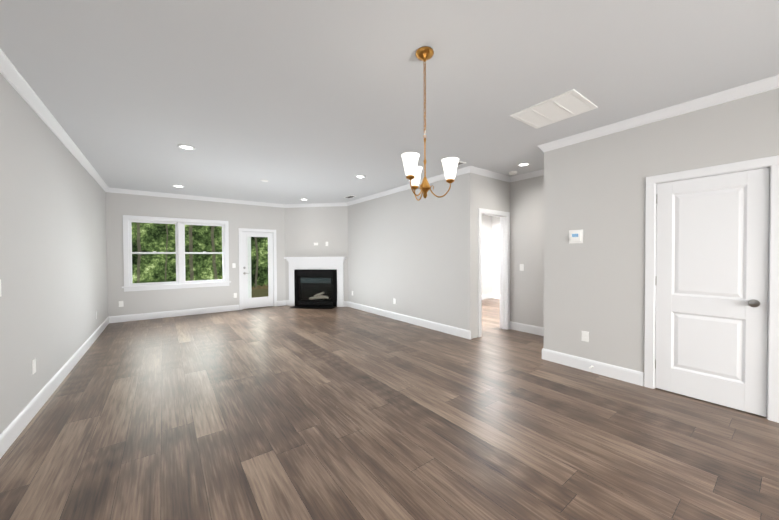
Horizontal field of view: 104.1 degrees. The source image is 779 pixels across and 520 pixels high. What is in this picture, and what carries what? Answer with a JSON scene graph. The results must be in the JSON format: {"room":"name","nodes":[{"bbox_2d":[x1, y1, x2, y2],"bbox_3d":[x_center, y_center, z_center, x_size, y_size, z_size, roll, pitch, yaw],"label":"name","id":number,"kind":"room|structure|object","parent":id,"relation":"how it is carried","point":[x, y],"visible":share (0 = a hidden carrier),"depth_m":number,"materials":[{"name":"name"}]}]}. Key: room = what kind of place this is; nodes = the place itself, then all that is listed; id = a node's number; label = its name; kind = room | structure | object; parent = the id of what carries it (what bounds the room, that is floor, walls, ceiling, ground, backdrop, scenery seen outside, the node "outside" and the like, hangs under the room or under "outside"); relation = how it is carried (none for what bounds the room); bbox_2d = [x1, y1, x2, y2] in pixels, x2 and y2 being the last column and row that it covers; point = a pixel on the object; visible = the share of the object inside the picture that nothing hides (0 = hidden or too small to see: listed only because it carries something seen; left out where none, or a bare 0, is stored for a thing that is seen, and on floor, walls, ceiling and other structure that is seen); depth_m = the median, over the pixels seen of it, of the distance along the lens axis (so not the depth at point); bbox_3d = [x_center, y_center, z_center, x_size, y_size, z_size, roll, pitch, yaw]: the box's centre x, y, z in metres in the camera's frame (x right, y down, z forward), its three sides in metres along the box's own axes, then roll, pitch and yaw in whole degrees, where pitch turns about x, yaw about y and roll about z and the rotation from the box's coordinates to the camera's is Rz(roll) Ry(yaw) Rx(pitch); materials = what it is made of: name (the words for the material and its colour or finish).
{"room":"living room","nodes":[
{"label":"living room","id":0,"kind":"room"},
{"bbox_2d":[0,73,107,433],"bbox_3d":[-2.382,-0.035,1.599,0.120,2.700,11.240,-1,1,-37],"label":"wall","id":1,"kind":"structure","parent":0,"point":[53,267],"depth_m":2.78,"materials":[{"name":"paint"}]},
{"bbox_2d":[32,358,35,374],"bbox_3d":[-3.019,0.904,2.581,0.008,0.116,0.072,-1,1,-37],"label":"electrical outlet plate","id":2,"kind":"object","parent":1,"relation":"attached to","point":[33,361],"depth_m":2.56,"materials":[{"name":"white plastic"}]},
{"bbox_2d":[0,316,111,458],"bbox_3d":[-2.321,1.246,1.659,0.016,0.137,11.000,-1,1,-37],"label":"baseboard","id":3,"kind":"structure","parent":1,"relation":"attached to","point":[13,430],"depth_m":2.71,"materials":[{"name":"white wood"}]},
{"bbox_2d":[0,263,523,296],"bbox_3d":[-1.657,0.141,5.633,5.861,0.136,5.405,-1,1,-37],"label":"switch plates","id":4,"kind":"object","parent":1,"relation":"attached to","point":[521,266],"visible":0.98,"depth_m":5.24,"materials":[{"name":"white plastic"}]},
{"bbox_2d":[106,192,285,315],"bbox_3d":[-3.708,-0.117,7.548,4.874,2.700,0.120,-1,1,-37],"label":"wall","id":5,"kind":"structure","parent":0,"point":[120,205],"depth_m":6.78,"materials":[{"name":"paint"}]},
{"bbox_2d":[112,305,238,322],"bbox_3d":[-4.645,1.181,6.777,2.356,0.137,0.016,-1,1,-37],"label":"baseboard","id":6,"kind":"structure","parent":5,"relation":"attached to","point":[132,317],"depth_m":6.66,"materials":[{"name":"white wood"}]},
{"bbox_2d":[122,215,230,291],"bbox_3d":[-4.675,-0.146,6.791,1.986,1.562,0.175,-1,1,-37],"label":"window unit","id":7,"kind":"structure","parent":5,"relation":"in","point":[180,282],"depth_m":6.75,"materials":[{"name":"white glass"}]},
{"bbox_2d":[238,228,276,309],"bbox_3d":[-3.376,0.219,7.788,0.904,2.018,0.139,-1,1,-37],"label":"door frame","id":8,"kind":"structure","parent":5,"relation":"attached to","point":[240,230],"depth_m":7.72,"materials":[{"name":"white wood"}]},
{"bbox_2d":[242,232,273,308],"bbox_3d":[-3.361,0.253,7.769,0.746,1.927,0.094,-1,1,-37],"label":"patio door","id":9,"kind":"structure","parent":5,"relation":"in","point":[255,302],"depth_m":7.69,"materials":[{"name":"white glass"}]},
{"bbox_2d":[285,206,347,300],"bbox_3d":[-1.933,-0.134,8.074,1.840,2.700,0.100,0,1,8],"label":"wall","id":10,"kind":"structure","parent":0,"point":[306,228],"depth_m":8.01,"materials":[{"name":"paint"}]},
{"bbox_2d":[0,298,778,519],"bbox_3d":[1.279,1.305,4.347,9.240,0.100,11.240,-1,1,-37],"label":"floor","id":11,"kind":"structure","parent":0,"point":[286,412],"depth_m":2.25,"materials":[{"name":"brown wood"}]},
{"bbox_2d":[284,257,345,308],"bbox_3d":[-1.960,0.569,7.873,1.648,1.298,0.513,0,1,8],"label":"fireplace","id":12,"kind":"object","parent":11,"relation":"on","point":[316,282],"visible":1,"depth_m":7.99,"materials":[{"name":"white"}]},
{"bbox_2d":[0,0,778,203],"bbox_3d":[1.264,-1.494,4.305,9.240,0.100,11.240,-1,1,-37],"label":"ceiling","id":13,"kind":"structure","parent":0,"point":[311,101],"depth_m":2.33,"materials":[{"name":"paint"}]},
{"bbox_2d":[177,144,195,149],"bbox_3d":[-2.545,-1.412,3.809,0.189,0.010,0.189,0,1,8],"label":"recessed light","id":14,"kind":"object","parent":13,"relation":"in","point":[185,147],"depth_m":3.80,"materials":[{"name":"white plastic"}]},
{"bbox_2d":[401,46,458,200],"bbox_3d":[0.209,-0.910,2.063,0.397,0.989,0.402,-1,1,-37],"label":"chandelier","id":15,"kind":"object","parent":13,"relation":"hanging from","point":[413,170],"visible":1,"depth_m":2.02,"materials":[{"name":"gold metal"}]},
{"bbox_2d":[517,162,530,166],"bbox_3d":[2.037,-1.448,4.608,0.189,0.010,0.189,0,1,8],"label":"recessed light","id":16,"kind":"object","parent":13,"relation":"in","point":[525,163],"depth_m":4.61,"materials":[{"name":"white plastic"}]},
{"bbox_2d":[510,89,597,128],"bbox_3d":[1.559,-1.418,2.901,0.510,0.012,0.576,-1,1,-37],"label":"ceiling vent","id":17,"kind":"object","parent":13,"relation":"in","point":[568,104],"visible":0.98,"depth_m":2.86,"materials":[{"name":"white metal"}]},
{"bbox_2d":[464,173,509,338],"bbox_3d":[1.720,-0.110,5.178,1.229,2.700,0.120,-1,1,-37],"label":"wall","id":18,"kind":"structure","parent":0,"point":[483,192],"depth_m":4.84,"materials":[{"name":"paint"}]},
{"bbox_2d":[478,208,509,336],"bbox_3d":[1.740,0.200,5.196,0.879,2.080,0.156,-1,1,-37],"label":"door frame","id":19,"kind":"structure","parent":18,"relation":"attached to","point":[504,269],"depth_m":5.37,"materials":[{"name":"white wood"}]},
{"bbox_2d":[482,215,491,294],"bbox_3d":[1.502,-0.154,8.192,4.246,2.700,0.120,-1,1,-37],"label":"wall","id":20,"kind":"structure","parent":0,"point":[490,254],"depth_m":9.20,"materials":[{"name":"paint"}]},
{"bbox_2d":[380,294,491,309],"bbox_3d":[1.501,1.129,8.120,4.126,0.137,0.016,-1,1,-37],"label":"baseboard","id":21,"kind":"structure","parent":20,"relation":"attached to","point":[485,295],"depth_m":9.18,"materials":[{"name":"white wood"}]},
{"bbox_2d":[492,216,499,293],"bbox_3d":[3.909,-0.170,8.416,0.120,2.700,2.400,-1,1,-37],"label":"wall","id":22,"kind":"structure","parent":0,"point":[495,220],"depth_m":9.22,"materials":[{"name":"paint"}]},
{"bbox_2d":[492,294,499,297],"bbox_3d":[3.878,1.113,8.372,0.016,0.137,2.396,-1,1,-37],"label":"baseboard","id":23,"kind":"structure","parent":22,"relation":"attached to","point":[493,295],"depth_m":9.22,"materials":[{"name":"white wood"}]},
{"bbox_2d":[510,175,543,326],"bbox_3d":[2.544,-0.111,5.000,0.120,2.700,1.150,-1,1,-37],"label":"wall","id":24,"kind":"structure","parent":0,"point":[527,245],"depth_m":5.16,"materials":[{"name":"paint"}]},
{"bbox_2d":[510,321,543,335],"bbox_3d":[2.491,1.171,4.975,0.028,0.137,1.150,-1,1,-37],"label":"baseboard","id":25,"kind":"structure","parent":24,"relation":"attached to","point":[526,328],"depth_m":5.17,"materials":[{"name":"white wood"}]},
{"bbox_2d":[348,88,778,371],"bbox_3d":[1.523,-0.099,4.514,0.120,2.700,11.000,-1,1,-37],"label":"wall","id":26,"kind":"structure","parent":0,"point":[594,281],"depth_m":3.48,"materials":[{"name":"paint"}]},
{"bbox_2d":[0,48,778,207],"bbox_3d":[0.008,-1.381,3.369,5.863,0.085,11.000,-1,1,-37],"label":"crown molding","id":27,"kind":"structure","parent":26,"relation":"attached to","point":[12,75],"depth_m":3.22,"materials":[{"name":"white wood"}]},
{"bbox_2d":[344,302,470,339],"bbox_3d":[0.062,1.163,6.364,0.046,0.137,4.013,-1,1,-37],"label":"baseboard","id":28,"kind":"structure","parent":26,"relation":"attached to","point":[463,333],"depth_m":5.77,"materials":[{"name":"white wood"}]},
{"bbox_2d":[569,229,582,243],"bbox_3d":[2.163,-0.272,3.530,0.027,0.156,0.150,-1,1,-37],"label":"thermostat","id":29,"kind":"object","parent":26,"relation":"attached to","point":[575,236],"visible":1,"depth_m":3.52,"materials":[{"name":"white plastic"}]},
{"bbox_2d":[581,331,588,341],"bbox_3d":[2.236,0.873,3.472,0.008,0.116,0.072,-1,1,-37],"label":"electrical outlet plate","id":30,"kind":"object","parent":26,"relation":"attached to","point":[585,336],"depth_m":3.47,"materials":[{"name":"white plastic"}]},
{"bbox_2d":[544,349,643,385],"bbox_3d":[2.259,1.195,3.443,0.016,0.137,0.981,-1,1,-37],"label":"baseboard","id":31,"kind":"structure","parent":26,"relation":"attached to","point":[612,371],"depth_m":3.37,"materials":[{"name":"white wood"}]},
{"bbox_2d":[644,155,778,422],"bbox_3d":[2.852,0.226,2.726,0.139,2.090,0.845,-1,1,-37],"label":"door frame","id":32,"kind":"structure","parent":26,"relation":"attached to","point":[771,162],"depth_m":2.51,"materials":[{"name":"white wood"}]},
{"bbox_2d":[655,167,769,416],"bbox_3d":[2.805,0.261,2.696,0.103,2.001,0.695,-1,1,-37],"label":"closet door","id":33,"kind":"structure","parent":26,"relation":"in","point":[712,260],"depth_m":2.66,"materials":[{"name":"white wood"}]},
{"label":"outside","id":34,"kind":"structure","parent":0,"visible":0},
{"bbox_2d":[131,222,267,289],"bbox_3d":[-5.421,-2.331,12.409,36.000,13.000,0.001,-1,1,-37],"label":"trees","id":35,"kind":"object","parent":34,"point":[165,270],"depth_m":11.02,"materials":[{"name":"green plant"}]},
{"bbox_2d":[246,246,267,297],"bbox_3d":[-4.726,-0.296,9.849,12.000,3.400,4.770,-1,1,-37],"label":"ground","id":36,"kind":"structure","parent":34,"point":[259,293],"depth_m":10.94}
]}

